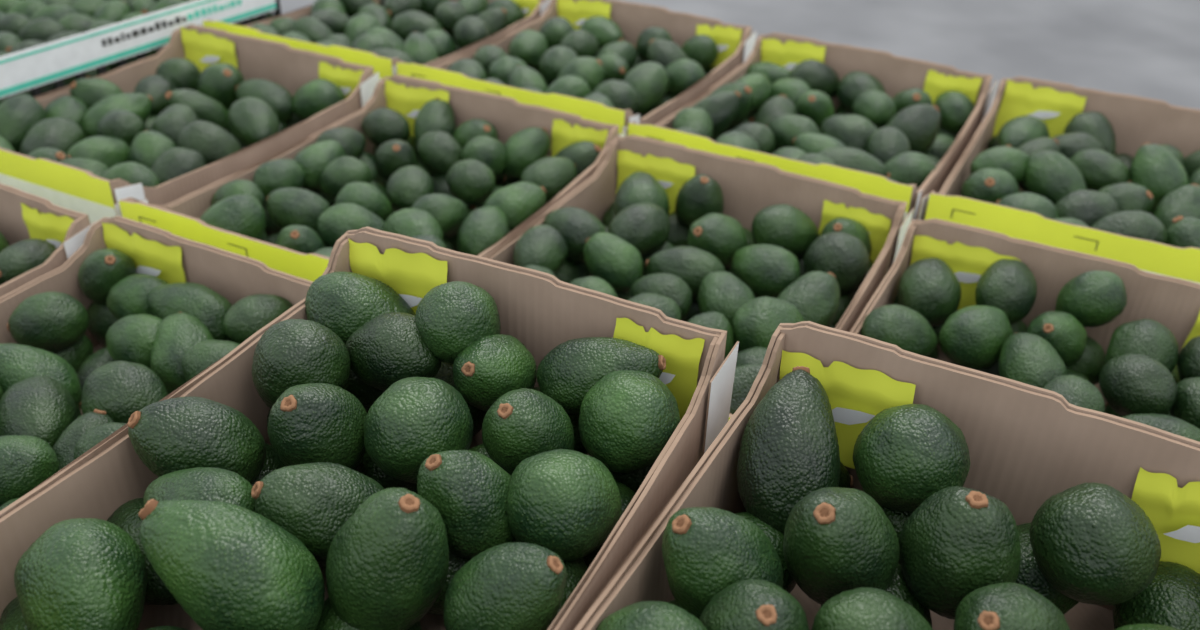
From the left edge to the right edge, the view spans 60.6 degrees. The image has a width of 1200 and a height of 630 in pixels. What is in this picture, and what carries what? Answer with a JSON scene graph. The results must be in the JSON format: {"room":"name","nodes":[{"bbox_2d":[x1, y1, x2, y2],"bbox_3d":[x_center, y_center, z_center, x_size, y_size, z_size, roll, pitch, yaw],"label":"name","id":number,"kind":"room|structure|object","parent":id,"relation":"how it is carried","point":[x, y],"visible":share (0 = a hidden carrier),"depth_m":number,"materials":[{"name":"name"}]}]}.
{"room":"warehouse","nodes":[
{"label":"warehouse","id":0,"kind":"room"},
{"bbox_2d":[272,0,1199,109],"bbox_3d":[1.844,-1.101,3.478,24.000,0.001,24.000,17,35,23],"label":"floor","id":1,"kind":"structure","parent":0,"point":[1150,49],"depth_m":3.00,"materials":[{"name":"concrete"}]},
{"bbox_3d":[-0.723,0.252,1.044,1.090,0.128,0.680,17,35,23],"label":"wooden pallet","id":2,"kind":"object","parent":1,"relation":"on","visible":0},
{"bbox_3d":[-0.772,-0.260,1.406,0.407,0.104,0.542,17,35,23],"label":"plastic crate","id":3,"kind":"object","parent":2,"relation":"on","visible":0},
{"bbox_2d":[0,0,280,103],"bbox_3d":[-0.769,-0.354,1.345,0.419,0.119,0.562,17,35,23],"label":"plastic crate","id":4,"kind":"object","parent":3,"relation":"on","point":[46,46],"visible":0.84,"depth_m":1.30,"materials":[{"name":"white plastic"}]},
{"bbox_3d":[-0.367,0.279,0.788,0.304,0.112,0.371,17,35,23],"label":"cardboard tray","id":5,"kind":"object","parent":2,"relation":"on","visible":0},
{"bbox_3d":[-0.364,0.182,0.729,0.304,0.112,0.371,17,35,23],"label":"cardboard tray","id":6,"kind":"object","parent":5,"relation":"on","visible":0},
{"bbox_2d":[0,216,312,414],"bbox_3d":[-0.362,0.086,0.669,0.313,0.112,0.372,17,35,23],"label":"cardboard tray","id":7,"kind":"object","parent":6,"relation":"on","point":[162,254],"visible":0.2,"depth_m":0.81,"materials":[{"name":"beige cardboard"}]},
{"bbox_2d":[0,248,293,510],"bbox_3d":[-0.361,0.086,0.669,0.302,0.100,0.375,17,35,23],"label":"avocados","id":8,"kind":"object","parent":7,"relation":"in","point":[157,335],"visible":0.47,"depth_m":0.72,"materials":[{"name":"green food"}]},
{"bbox_3d":[-0.647,0.198,0.906,0.304,0.112,0.371,16,35,22],"label":"cardboard tray","id":9,"kind":"object","parent":2,"relation":"on","visible":0},
{"bbox_3d":[-0.644,0.101,0.846,0.304,0.112,0.371,16,35,22],"label":"cardboard tray","id":10,"kind":"object","parent":9,"relation":"on","visible":0},
{"bbox_2d":[0,183,95,296],"bbox_3d":[-0.641,0.005,0.787,0.313,0.112,0.372,16,35,22],"label":"cardboard tray","id":11,"kind":"object","parent":10,"relation":"on","point":[23,215],"visible":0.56,"depth_m":0.86,"materials":[{"name":"beige cardboard"}]},
{"bbox_2d":[0,232,56,284],"bbox_3d":[-0.640,0.007,0.789,0.305,0.094,0.374,17,35,23],"label":"avocados","id":12,"kind":"object","parent":11,"relation":"in","point":[23,256],"visible":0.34,"depth_m":0.82,"materials":[{"name":"green food"}]},
{"bbox_3d":[-0.408,-0.055,1.556,1.090,0.128,0.650,17,35,23],"label":"wooden pallet","id":13,"kind":"object","parent":1,"relation":"on","visible":0},
{"bbox_3d":[-0.201,0.090,1.101,0.296,0.112,0.371,16,34,22],"label":"cardboard tray","id":14,"kind":"object","parent":13,"relation":"on","visible":0},
{"bbox_3d":[-0.198,-0.007,1.042,0.296,0.112,0.371,16,34,22],"label":"cardboard tray","id":15,"kind":"object","parent":14,"relation":"on","visible":0},
{"bbox_2d":[114,75,624,281],"bbox_3d":[-0.195,-0.103,0.982,0.305,0.112,0.372,16,34,22],"label":"cardboard tray","id":16,"kind":"object","parent":15,"relation":"on","point":[405,95],"visible":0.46,"depth_m":1.05,"materials":[{"name":"brown cardboard"}]},
{"bbox_2d":[200,98,601,256],"bbox_3d":[-0.196,-0.100,0.982,0.294,0.096,0.371,17,35,23],"label":"avocados","id":17,"kind":"object","parent":16,"relation":"in","point":[428,185],"visible":0.65,"depth_m":0.98,"materials":[{"name":"green food"}]},
{"bbox_3d":[-0.486,-0.005,1.242,0.305,0.112,0.371,16,35,22],"label":"cardboard tray","id":18,"kind":"object","parent":13,"relation":"on","visible":0},
{"bbox_3d":[-0.484,-0.102,1.183,0.305,0.112,0.371,16,35,22],"label":"cardboard tray","id":19,"kind":"object","parent":18,"relation":"on","visible":0},
{"bbox_2d":[0,24,378,223],"bbox_3d":[-0.481,-0.198,1.123,0.314,0.112,0.372,16,35,22],"label":"cardboard tray","id":20,"kind":"object","parent":19,"relation":"on","point":[69,187],"visible":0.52,"depth_m":1.15,"materials":[{"name":"brown cardboard"}]},
{"bbox_2d":[0,58,345,186],"bbox_3d":[-0.480,-0.197,1.125,0.303,0.096,0.372,17,35,23],"label":"avocados","id":21,"kind":"object","parent":20,"relation":"in","point":[181,119],"visible":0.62,"depth_m":1.09,"materials":[{"name":"green food"}]},
{"bbox_3d":[-0.025,-0.103,1.423,0.303,0.112,0.371,17,35,23],"label":"cardboard tray","id":22,"kind":"object","parent":13,"relation":"on","visible":0},
{"bbox_3d":[-0.022,-0.200,1.363,0.303,0.112,0.371,17,35,23],"label":"cardboard tray","id":23,"kind":"object","parent":22,"relation":"on","visible":0},
{"bbox_2d":[392,0,755,134],"bbox_3d":[-0.019,-0.296,1.303,0.312,0.112,0.372,17,35,23],"label":"cardboard tray","id":24,"kind":"object","parent":23,"relation":"on","point":[735,43],"visible":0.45,"depth_m":1.36,"materials":[{"name":"yellow cardboard"}]},
{"bbox_2d":[447,16,718,118],"bbox_3d":[-0.020,-0.292,1.302,0.305,0.097,0.375,17,35,23],"label":"avocados","id":25,"kind":"object","parent":24,"relation":"in","point":[594,61],"visible":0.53,"depth_m":1.27,"materials":[{"name":"green food"}]},
{"bbox_3d":[-0.299,-0.189,1.548,0.304,0.112,0.371,16,35,22],"label":"cardboard tray","id":26,"kind":"object","parent":13,"relation":"on","visible":0},
{"bbox_3d":[-0.297,-0.285,1.489,0.304,0.112,0.371,16,35,22],"label":"cardboard tray","id":27,"kind":"object","parent":26,"relation":"on","visible":0},
{"bbox_2d":[199,0,550,80],"bbox_3d":[-0.294,-0.382,1.429,0.313,0.112,0.372,16,35,22],"label":"cardboard tray","id":28,"kind":"object","parent":27,"relation":"on","point":[533,10],"visible":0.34,"depth_m":1.29,"materials":[{"name":"yellow cardboard"}]},
{"bbox_2d":[250,0,525,64],"bbox_3d":[-0.294,-0.381,1.430,0.302,0.100,0.372,17,35,23],"label":"avocados","id":29,"kind":"object","parent":28,"relation":"in","point":[421,32],"visible":0.48,"depth_m":1.40,"materials":[{"name":"green food"}]},
{"bbox_3d":[0.183,0.522,0.649,0.940,0.128,0.680,17,35,23],"label":"wooden pallet","id":30,"kind":"object","parent":1,"relation":"on","visible":0},
{"bbox_3d":[-0.124,0.388,0.638,0.240,0.112,0.336,15,34,21],"label":"cardboard tray","id":31,"kind":"object","parent":30,"relation":"on","visible":0},
{"bbox_3d":[-0.121,0.292,0.578,0.240,0.112,0.336,15,34,21],"label":"cardboard tray","id":32,"kind":"object","parent":31,"relation":"on","visible":0},
{"bbox_3d":[-0.118,0.195,0.519,0.240,0.112,0.336,15,34,21],"label":"cardboard tray","id":33,"kind":"object","parent":32,"relation":"on","visible":0},
{"bbox_2d":[0,227,738,629],"bbox_3d":[-0.115,0.099,0.459,0.249,0.112,0.337,15,34,21],"label":"cardboard tray","id":34,"kind":"object","parent":33,"relation":"on","point":[542,311],"visible":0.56,"depth_m":0.53,"materials":[{"name":"beige cardboard"}]},
{"bbox_2d":[0,271,679,629],"bbox_3d":[-0.118,0.098,0.457,0.250,0.106,0.345,17,35,23],"label":"avocados","id":35,"kind":"object","parent":34,"relation":"in","point":[405,521],"visible":0.95,"depth_m":0.45,"materials":[{"name":"green food"}]},
{"bbox_3d":[0.111,0.438,0.570,0.240,0.112,0.311,17,35,24],"label":"cardboard tray","id":36,"kind":"object","parent":30,"relation":"on","visible":0},
{"bbox_3d":[0.114,0.341,0.510,0.240,0.112,0.311,17,35,24],"label":"cardboard tray","id":37,"kind":"object","parent":36,"relation":"on","visible":0},
{"bbox_3d":[0.117,0.244,0.451,0.240,0.112,0.311,17,35,24],"label":"cardboard tray","id":38,"kind":"object","parent":37,"relation":"on","visible":0},
{"bbox_2d":[573,321,1199,629],"bbox_3d":[0.119,0.148,0.391,0.249,0.112,0.312,17,35,24],"label":"cardboard tray","id":39,"kind":"object","parent":38,"relation":"on","point":[1027,444],"visible":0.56,"depth_m":0.49,"materials":[{"name":"beige cardboard"}]},
{"bbox_2d":[596,366,1199,629],"bbox_3d":[0.118,0.150,0.391,0.242,0.098,0.317,17,35,23],"label":"avocados","id":40,"kind":"object","parent":39,"relation":"in","point":[915,541],"visible":1,"depth_m":0.43,"materials":[{"name":"green food"}]},
{"bbox_3d":[0.049,0.181,0.967,0.293,0.112,0.371,17,35,23],"label":"cardboard tray","id":41,"kind":"object","parent":30,"relation":"on","visible":0},
{"bbox_3d":[0.052,0.084,0.907,0.293,0.112,0.371,17,35,23],"label":"cardboard tray","id":42,"kind":"object","parent":41,"relation":"on","visible":0},
{"bbox_2d":[484,135,913,420],"bbox_3d":[0.055,-0.012,0.848,0.302,0.112,0.372,17,35,23],"label":"cardboard tray","id":43,"kind":"object","parent":42,"relation":"on","point":[748,187],"visible":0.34,"depth_m":0.96,"materials":[{"name":"beige cardboard"}]},
{"bbox_2d":[513,171,873,413],"bbox_3d":[0.055,-0.011,0.849,0.290,0.098,0.370,17,35,23],"label":"avocados","id":44,"kind":"object","parent":43,"relation":"in","point":[696,263],"visible":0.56,"depth_m":0.86,"materials":[{"name":"green food"}]},
{"bbox_3d":[0.303,0.277,0.823,0.304,0.112,0.366,17,35,24],"label":"cardboard tray","id":45,"kind":"object","parent":30,"relation":"on","visible":0},
{"bbox_3d":[0.306,0.180,0.764,0.304,0.112,0.366,17,35,24],"label":"cardboard tray","id":46,"kind":"object","parent":45,"relation":"on","visible":0},
{"bbox_2d":[849,219,1199,404],"bbox_3d":[0.308,0.084,0.704,0.313,0.112,0.367,17,35,24],"label":"cardboard tray","id":47,"kind":"object","parent":46,"relation":"on","point":[969,251],"visible":0.2,"depth_m":0.84,"materials":[{"name":"beige cardboard"}]},
{"bbox_2d":[860,258,1199,441],"bbox_3d":[0.311,0.081,0.703,0.307,0.106,0.367,17,35,23],"label":"avocados","id":48,"kind":"object","parent":47,"relation":"in","point":[1142,377],"visible":0.34,"depth_m":0.77,"materials":[{"name":"green food"}]},
{"bbox_3d":[0.498,0.215,1.161,0.940,0.128,0.650,17,35,23],"label":"wooden pallet","id":49,"kind":"object","parent":1,"relation":"on","visible":0},
{"bbox_3d":[0.239,-0.005,1.276,0.296,0.112,0.371,17,35,24],"label":"cardboard tray","id":50,"kind":"object","parent":49,"relation":"on","visible":0},
{"bbox_3d":[0.242,-0.101,1.216,0.296,0.112,0.371,17,35,24],"label":"cardboard tray","id":51,"kind":"object","parent":50,"relation":"on","visible":0},
{"bbox_2d":[622,32,996,221],"bbox_3d":[0.245,-0.198,1.157,0.305,0.112,0.372,17,35,24],"label":"cardboard tray","id":52,"kind":"object","parent":51,"relation":"on","point":[897,74],"visible":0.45,"depth_m":1.22,"materials":[{"name":"brown cardboard"}]},
{"bbox_2d":[672,59,974,189],"bbox_3d":[0.243,-0.196,1.159,0.306,0.096,0.373,17,35,23],"label":"avocados","id":53,"kind":"object","parent":52,"relation":"in","point":[773,109],"visible":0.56,"depth_m":1.15,"materials":[{"name":"green food"}]},
{"bbox_3d":[0.509,0.082,1.148,0.304,0.112,0.371,17,35,23],"label":"cardboard tray","id":54,"kind":"object","parent":49,"relation":"on","visible":0},
{"bbox_3d":[0.512,-0.014,1.089,0.304,0.112,0.371,17,35,23],"label":"cardboard tray","id":55,"kind":"object","parent":54,"relation":"on","visible":0},
{"bbox_2d":[917,77,1199,283],"bbox_3d":[0.515,-0.111,1.029,0.313,0.112,0.372,17,35,23],"label":"cardboard tray","id":56,"kind":"object","parent":55,"relation":"on","point":[1135,121],"visible":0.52,"depth_m":1.12,"materials":[{"name":"beige cardboard"}]},
{"bbox_2d":[961,111,1199,247],"bbox_3d":[0.516,-0.110,1.030,0.305,0.099,0.370,17,35,23],"label":"avocados","id":57,"kind":"object","parent":56,"relation":"in","point":[1077,176],"visible":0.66,"depth_m":1.02,"materials":[{"name":"green food"}]}
]}

